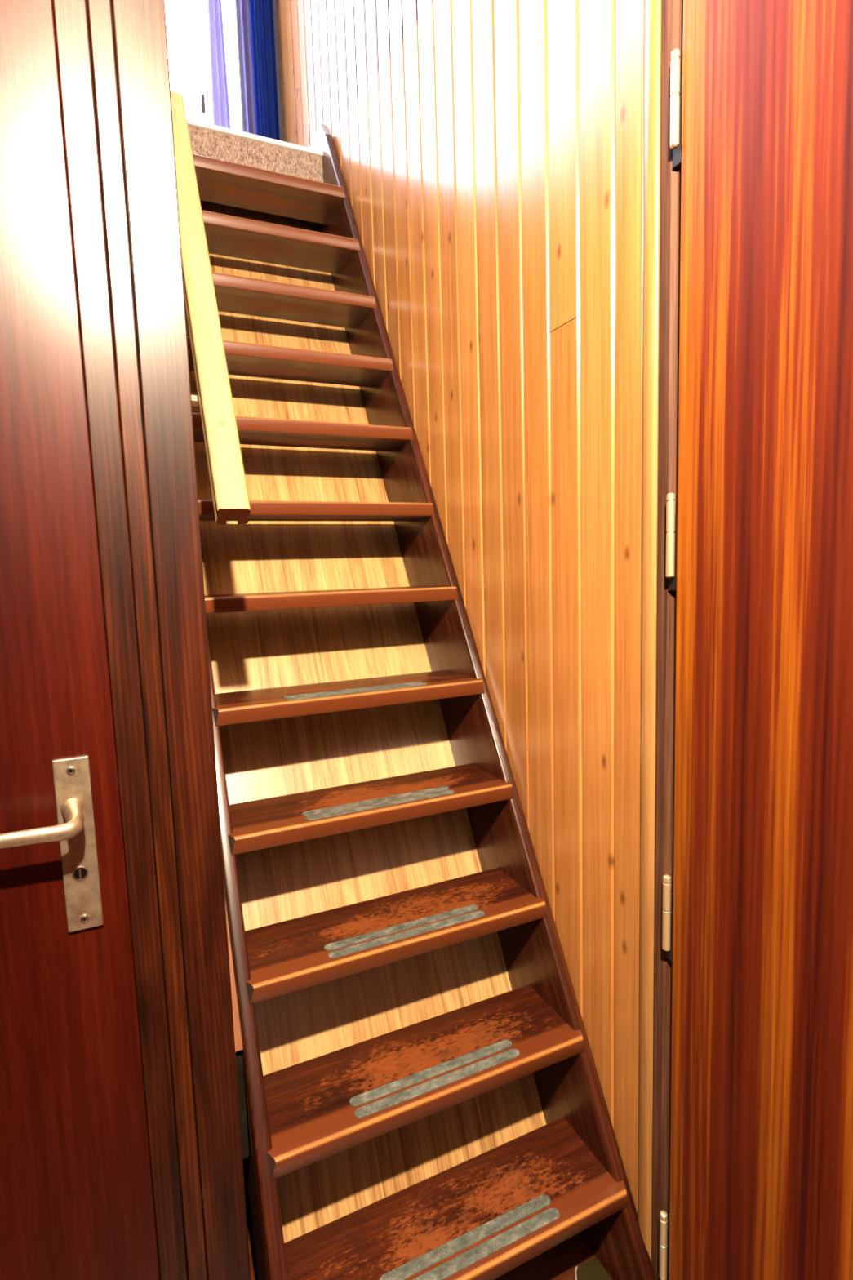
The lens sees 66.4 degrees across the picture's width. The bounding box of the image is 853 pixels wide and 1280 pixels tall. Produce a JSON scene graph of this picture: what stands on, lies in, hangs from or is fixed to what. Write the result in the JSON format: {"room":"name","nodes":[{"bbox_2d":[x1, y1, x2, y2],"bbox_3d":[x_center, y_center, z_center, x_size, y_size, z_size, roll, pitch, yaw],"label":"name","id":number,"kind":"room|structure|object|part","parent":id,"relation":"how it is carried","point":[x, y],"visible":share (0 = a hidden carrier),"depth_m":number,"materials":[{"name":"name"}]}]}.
{"room":"stairwell","nodes":[
{"label":"stairwell","id":0,"kind":"room"},
{"bbox_2d":[248,0,283,141],"bbox_3d":[-1.948,-2.682,1.995,3.124,2.300,0.050,-5,7,-24],"label":"wall","id":1,"kind":"structure","parent":0,"point":[273,1],"depth_m":2.61,"materials":[{"name":"blue paint"}]},
{"bbox_2d":[207,0,231,128],"bbox_3d":[-0.817,-2.707,2.457,0.078,2.120,0.012,-5,7,-24],"label":"curtain","id":2,"kind":"object","parent":1,"relation":"hanging from","point":[220,104],"visible":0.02,"depth_m":2.51,"materials":[{"name":"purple fabric"}]},
{"bbox_2d":[199,0,247,132],"bbox_3d":[-1.820,-2.621,2.044,2.388,2.040,0.067,-5,7,-24],"label":"window","id":3,"kind":"structure","parent":1,"relation":"in","point":[236,2],"depth_m":2.57,"materials":[{"name":"grey paint"}]},
{"bbox_3d":[-0.866,-2.063,2.522,0.020,0.070,0.042,-5,7,-24],"label":"handle","id":4,"kind":"part","parent":3,"relation":"part of","materials":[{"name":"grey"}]},
{"bbox_3d":[-1.826,-2.622,2.057,2.388,2.040,0.040,-5,7,-24],"label":"frame","id":5,"kind":"part","parent":3,"relation":"part of","materials":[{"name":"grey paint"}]},
{"bbox_2d":[240,0,255,134],"bbox_3d":[-0.715,-2.715,2.497,0.030,2.120,0.008,-3,6,-10],"label":"curtain","id":6,"kind":"object","parent":1,"relation":"hanging from","point":[243,3],"visible":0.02,"depth_m":2.55,"materials":[{"name":"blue fabric"}]},
{"bbox_2d":[248,0,279,140],"bbox_3d":[-0.655,-2.720,2.530,0.092,2.120,0.012,-5,7,-24],"label":"curtain","id":7,"kind":"object","parent":1,"relation":"hanging from","point":[261,11],"visible":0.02,"depth_m":2.58,"materials":[{"name":"blue fabric"}]},
{"bbox_2d":[242,1159,595,1279],"bbox_3d":[-0.685,1.228,0.866,2.324,0.100,4.200,-5,7,-24],"label":"floor","id":8,"kind":"structure","parent":0,"point":[559,1262],"depth_m":1.17,"materials":[{"name":"brown wood"}]},
{"bbox_2d":[184,133,656,1279],"bbox_3d":[-0.264,-0.236,1.532,0.593,2.637,1.690,-5,7,-24],"label":"staircase","id":9,"kind":"structure","parent":8,"relation":"on","point":[425,1100],"depth_m":1.32,"materials":[{"name":"brown wood"}]},
{"bbox_2d":[225,902,243,1051],"bbox_3d":[-0.545,-0.352,1.397,0.012,1.885,1.097,-5,7,-24],"label":"trim","id":10,"kind":"structure","parent":9,"relation":"attached to","point":[237,1036],"depth_m":1.03,"materials":[{"name":"brown wood"}]},
{"bbox_3d":[-0.313,-0.197,1.648,0.589,2.916,0.010,-5,-23,-24],"label":"panel","id":11,"kind":"part","parent":9,"relation":"part of","materials":[{"name":"brown wood"}]},
{"bbox_2d":[574,1257,612,1279],"bbox_3d":[0.296,1.112,1.089,0.071,0.020,0.127,-5,7,-24],"label":"tray","id":12,"kind":"object","parent":8,"relation":"on","point":[593,1269],"visible":1,"depth_m":1.13,"materials":[{"name":"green plastic"}]},
{"bbox_2d":[275,0,644,1215],"bbox_3d":[-0.105,-1.411,1.824,0.100,4.900,2.112,-5,7,-24],"label":"wall","id":13,"kind":"structure","parent":0,"point":[490,153],"depth_m":1.21,"materials":[{"name":"brown wood"}]},
{"bbox_2d":[186,118,323,156],"bbox_3d":[-0.603,-1.565,2.022,0.565,0.017,0.047,-5,7,-24],"label":"trim","id":14,"kind":"structure","parent":13,"relation":"attached to","point":[193,122],"depth_m":2.03,"materials":[{"name":"white wood"}]},
{"bbox_2d":[187,124,323,182],"bbox_3d":[-0.597,-1.464,2.027,0.565,0.201,0.012,-5,7,-24],"label":"trim","id":15,"kind":"structure","parent":13,"relation":"attached to","point":[204,142],"depth_m":2.04,"materials":[{"name":"beige carpet"}]},
{"bbox_2d":[310,123,328,150],"bbox_3d":[-0.476,-1.683,2.455,0.016,0.112,0.795,-5,7,-24],"label":"baseboard","id":16,"kind":"structure","parent":13,"relation":"attached to","point":[322,131],"depth_m":2.18,"materials":[{"name":"white wood"}]},
{"bbox_3d":[-1.038,-0.085,0.545,1.609,2.600,0.060,-5,7,-24],"label":"wall","id":17,"kind":"structure","parent":0,"visible":0},
{"bbox_2d":[0,0,160,1279],"bbox_3d":[-0.795,0.182,0.638,0.889,2.017,0.102,-5,7,-24],"label":"door","id":18,"kind":"structure","parent":17,"relation":"in","point":[77,1202],"depth_m":0.80,"materials":[{"name":"brown wood"}]},
{"bbox_3d":[-0.474,0.219,0.764,0.130,0.035,0.058,-5,7,-24],"label":"handle","id":19,"kind":"part","parent":18,"relation":"part of","materials":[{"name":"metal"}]},
{"bbox_3d":[-0.436,0.256,0.817,0.040,0.222,0.005,-5,7,-24],"label":"handle plate","id":20,"kind":"part","parent":18,"relation":"part of","materials":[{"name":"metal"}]},
{"bbox_2d":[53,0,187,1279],"bbox_3d":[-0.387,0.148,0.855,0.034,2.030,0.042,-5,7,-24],"label":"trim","id":21,"kind":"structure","parent":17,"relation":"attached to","point":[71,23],"depth_m":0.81,"materials":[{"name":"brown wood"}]},
{"bbox_2d":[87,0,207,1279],"bbox_3d":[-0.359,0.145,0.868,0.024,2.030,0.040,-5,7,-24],"label":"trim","id":22,"kind":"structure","parent":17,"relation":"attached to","point":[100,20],"depth_m":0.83,"materials":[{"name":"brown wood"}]},
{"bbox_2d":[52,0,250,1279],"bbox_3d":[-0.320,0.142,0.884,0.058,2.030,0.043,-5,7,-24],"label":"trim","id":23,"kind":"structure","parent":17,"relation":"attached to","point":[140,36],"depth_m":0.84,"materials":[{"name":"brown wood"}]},
{"bbox_3d":[0.767,0.014,0.146,0.100,2.380,1.898,-5,7,-24],"label":"wall","id":24,"kind":"structure","parent":0,"visible":0},
{"bbox_2d":[638,0,661,1262],"bbox_3d":[0.346,0.050,0.988,0.038,2.150,0.029,-5,7,-24],"label":"trim","id":25,"kind":"structure","parent":24,"relation":"attached to","point":[652,46],"depth_m":0.96,"materials":[{"name":"brown wood"}]},
{"bbox_2d":[651,0,683,1279],"bbox_3d":[0.374,0.077,0.968,0.058,2.100,0.035,-5,7,-24],"label":"trim","id":26,"kind":"structure","parent":24,"relation":"attached to","point":[672,11],"depth_m":0.95,"materials":[{"name":"brown wood"}]},
{"bbox_2d":[658,0,852,1279],"bbox_3d":[0.556,0.143,0.529,0.045,2.037,0.944,-5,7,-24],"label":"door","id":27,"kind":"structure","parent":24,"relation":"in","point":[757,919],"depth_m":0.79,"materials":[{"name":"brown wood"}]},
{"bbox_3d":[-0.735,-0.195,1.735,0.056,2.540,1.860,-5,7,-24],"label":"wall","id":28,"kind":"structure","parent":0,"visible":0},
{"bbox_2d":[170,90,250,524],"bbox_3d":[-0.421,-0.636,1.138,0.088,0.890,0.527,-5,7,-24],"label":"handrail","id":29,"kind":"object","parent":28,"relation":"attached to","point":[230,498],"visible":0.84,"depth_m":1.07,"materials":[{"name":"beige wood"}]},
{"bbox_2d":[235,1052,249,1159],"bbox_3d":[-0.294,0.729,1.018,0.022,0.164,0.024,-5,7,-24],"label":"trim","id":30,"kind":"structure","parent":28,"relation":"attached to","point":[239,1061],"depth_m":1.01,"materials":[{"name":"brown wood"}]}
]}

